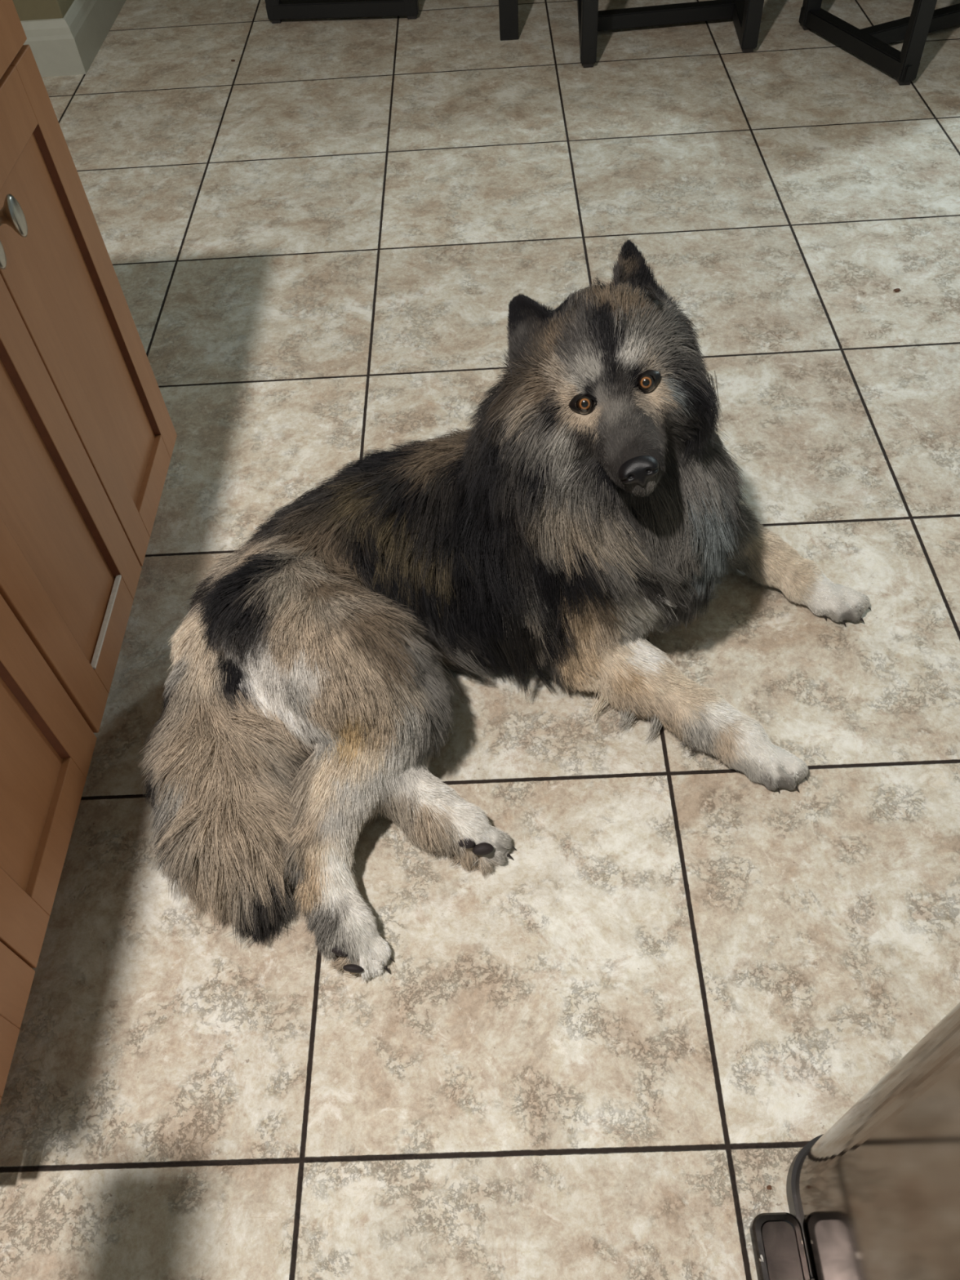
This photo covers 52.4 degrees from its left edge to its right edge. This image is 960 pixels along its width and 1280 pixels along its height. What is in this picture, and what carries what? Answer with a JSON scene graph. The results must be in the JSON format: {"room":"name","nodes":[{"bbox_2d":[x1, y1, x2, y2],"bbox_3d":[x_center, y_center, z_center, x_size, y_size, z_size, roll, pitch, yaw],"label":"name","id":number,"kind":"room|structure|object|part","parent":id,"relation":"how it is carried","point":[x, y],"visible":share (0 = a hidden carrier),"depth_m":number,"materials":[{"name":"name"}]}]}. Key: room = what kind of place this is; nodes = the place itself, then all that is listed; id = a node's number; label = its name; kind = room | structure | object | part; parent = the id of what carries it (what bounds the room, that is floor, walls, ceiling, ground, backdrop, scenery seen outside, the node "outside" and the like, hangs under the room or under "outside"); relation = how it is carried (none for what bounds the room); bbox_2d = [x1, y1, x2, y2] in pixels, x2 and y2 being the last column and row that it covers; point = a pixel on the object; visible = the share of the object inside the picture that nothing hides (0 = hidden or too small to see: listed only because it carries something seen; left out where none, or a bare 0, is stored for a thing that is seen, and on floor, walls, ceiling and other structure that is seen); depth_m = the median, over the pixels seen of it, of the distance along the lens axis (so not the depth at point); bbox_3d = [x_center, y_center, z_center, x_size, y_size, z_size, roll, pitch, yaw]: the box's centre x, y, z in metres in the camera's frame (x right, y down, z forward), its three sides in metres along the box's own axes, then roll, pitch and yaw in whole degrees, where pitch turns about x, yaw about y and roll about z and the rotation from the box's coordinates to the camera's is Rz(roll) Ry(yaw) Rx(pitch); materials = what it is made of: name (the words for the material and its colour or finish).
{"room":"kitchen","nodes":[
{"label":"kitchen","id":0,"kind":"room"},
{"bbox_2d":[12,0,74,21],"bbox_3d":[-2.804,-3.772,3.068,3.072,2.450,3.600,-3,52,2],"label":"wall","id":1,"kind":"structure","parent":0,"point":[27,10],"depth_m":2.75,"materials":[{"name":"beige paint"}]},
{"bbox_2d":[20,0,125,76],"bbox_3d":[-2.735,-3.053,3.968,3.090,0.142,3.618,-3,52,2],"label":"baseboard","id":2,"kind":"structure","parent":1,"relation":"attached to","point":[68,45],"depth_m":2.84,"materials":[{"name":"white paint"}]},
{"bbox_2d":[0,0,959,1279],"bbox_3d":[0.271,-1.018,2.295,9.000,0.050,9.000,-3,52,2],"label":"floor","id":3,"kind":"structure","parent":0,"point":[598,1054],"depth_m":1.38,"materials":[{"name":"tile"}]},
{"bbox_2d":[0,594,97,1103],"bbox_3d":[-0.812,0.142,0.870,0.612,0.868,0.501,-3,52,2],"label":"base cabinet","id":4,"kind":"object","parent":3,"relation":"on","point":[46,745],"visible":1,"depth_m":1.08,"materials":[{"name":"brown wood"}]},
{"bbox_3d":[-0.512,0.256,0.781,0.019,0.596,0.192,-3,52,2],"label":"door","id":5,"kind":"part","parent":4,"relation":"part of","materials":[{"name":"brown wood"}]},
{"bbox_3d":[-0.520,0.065,0.940,0.008,0.488,0.188,-3,52,2],"label":"door panel","id":6,"kind":"part","parent":4,"relation":"part of","materials":[{"name":"brown wood"}]},
{"bbox_2d":[0,0,177,733],"bbox_3d":[-0.807,-0.289,1.208,0.642,0.868,0.594,-3,52,2],"label":"base cabinet","id":7,"kind":"object","parent":3,"relation":"on","point":[88,435],"visible":0.99,"depth_m":1.22,"materials":[{"name":"brown wood"}]},
{"bbox_3d":[-0.512,-0.405,1.008,0.030,0.047,0.027,-3,52,2],"label":"knob","id":8,"kind":"part","parent":7,"relation":"part of","materials":[{"name":"silver metal"}]},
{"bbox_3d":[-0.544,-0.523,0.923,0.019,0.134,0.589,-3,52,2],"label":"drawer","id":9,"kind":"part","parent":7,"relation":"part of","materials":[{"name":"brown wood"}]},
{"bbox_3d":[-0.513,-0.460,1.058,0.030,0.047,0.027,-3,52,2],"label":"knob","id":10,"kind":"part","parent":7,"relation":"part of","materials":[{"name":"silver metal"}]},
{"bbox_3d":[-0.526,-0.172,1.126,0.008,0.488,0.172,-3,52,2],"label":"door panel","id":11,"kind":"part","parent":7,"relation":"part of","materials":[{"name":"brown wood"}]},
{"bbox_3d":[-0.522,-0.176,1.121,0.019,0.596,0.288,-3,52,2],"label":"door","id":12,"kind":"part","parent":7,"relation":"part of","materials":[{"name":"brown wood"}]},
{"bbox_3d":[-0.531,-0.405,1.310,0.008,0.488,0.185,-3,52,2],"label":"door panel","id":13,"kind":"part","parent":7,"relation":"part of","materials":[{"name":"brown wood"}]},
{"bbox_2d":[264,0,418,23],"bbox_3d":[-0.422,-2.241,2.945,0.469,0.510,0.472,1,52,4],"label":"dining chair","id":14,"kind":"object","parent":3,"relation":"on","point":[277,11],"visible":1,"depth_m":2.98,"materials":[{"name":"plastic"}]},
{"bbox_3d":[-0.644,-2.069,2.848,0.042,0.448,0.042,-3,52,2],"label":"leg","id":15,"kind":"part","parent":14,"relation":"part of","materials":[{"name":"black wood"}]},
{"bbox_3d":[-0.221,-2.059,2.813,0.042,0.448,0.042,-3,52,2],"label":"leg","id":16,"kind":"part","parent":14,"relation":"part of","materials":[{"name":"black wood"}]},
{"bbox_2d":[134,239,871,983],"bbox_3d":[0.051,-0.114,1.215,1.048,0.548,0.655,-21,53,-12],"label":"dog","id":17,"kind":"object","parent":3,"relation":"on","point":[591,508],"visible":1,"depth_m":1.22},
{"bbox_2d":[498,0,518,40],"bbox_3d":[0.882,-2.642,3.015,1.770,0.760,1.580,-3,52,2],"label":"dining table","id":18,"kind":"object","parent":3,"relation":"on","point":[508,9],"visible":1,"depth_m":2.81,"materials":[{"name":"black wood"}]},
{"bbox_2d":[577,0,764,67],"bbox_3d":[0.519,-1.951,2.655,0.516,0.510,0.502,-3,52,2],"label":"dining chair","id":19,"kind":"object","parent":3,"relation":"on","point":[745,15],"visible":1,"depth_m":2.80,"materials":[{"name":"wood"}]},
{"bbox_3d":[0.308,-1.791,2.826,0.042,0.042,0.471,0,52,4],"label":"floor rail","id":20,"kind":"part","parent":19,"relation":"part of","materials":[{"name":"black wood"}]},
{"bbox_3d":[0.289,-1.748,2.535,0.042,0.448,0.042,-3,52,2],"label":"leg","id":21,"kind":"part","parent":19,"relation":"part of","materials":[{"name":"black wood"}]},
{"bbox_3d":[0.753,-1.836,2.832,0.042,0.042,0.471,0,52,4],"label":"floor rail","id":22,"kind":"part","parent":19,"relation":"part of","materials":[{"name":"black wood"}]},
{"bbox_3d":[0.734,-1.792,2.540,0.042,0.448,0.042,-3,52,2],"label":"leg","id":23,"kind":"part","parent":19,"relation":"part of","materials":[{"name":"black wood"}]},
{"bbox_2d":[766,1185,772,1190],"bbox_3d":[0.300,0.569,1.013,0.006,0.002,0.004,-3,52,2],"label":"crumb","id":24,"kind":"object","parent":3,"relation":"on","point":[768,1187],"visible":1,"depth_m":1.01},
{"bbox_2d":[749,1002,959,1279],"bbox_3d":[0.428,0.519,0.631,0.341,0.650,0.490,-3,52,2],"label":"trash can","id":25,"kind":"object","parent":3,"relation":"on","point":[875,1195],"visible":1,"depth_m":0.73,"materials":[{"name":"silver metal"}]},
{"bbox_2d":[798,0,959,85],"bbox_3d":[1.244,-1.855,2.532,0.566,0.510,0.473,-21,54,-12],"label":"dining chair","id":26,"kind":"object","parent":3,"relation":"on","point":[870,44],"visible":1,"depth_m":2.63,"materials":[{"name":"wood"}]},
{"bbox_3d":[0.928,-1.902,2.614,0.042,0.448,0.042,-3,52,2],"label":"leg","id":27,"kind":"part","parent":26,"relation":"part of","materials":[{"name":"black wood"}]},
{"bbox_3d":[1.023,-1.628,2.651,0.042,0.042,0.463,-21,53,-12],"label":"floor rail","id":28,"kind":"part","parent":26,"relation":"part of","materials":[{"name":"black wood"}]},
{"bbox_3d":[1.097,-1.605,2.369,0.042,0.448,0.042,-3,52,2],"label":"leg","id":29,"kind":"part","parent":26,"relation":"part of","materials":[{"name":"black wood"}]}
]}

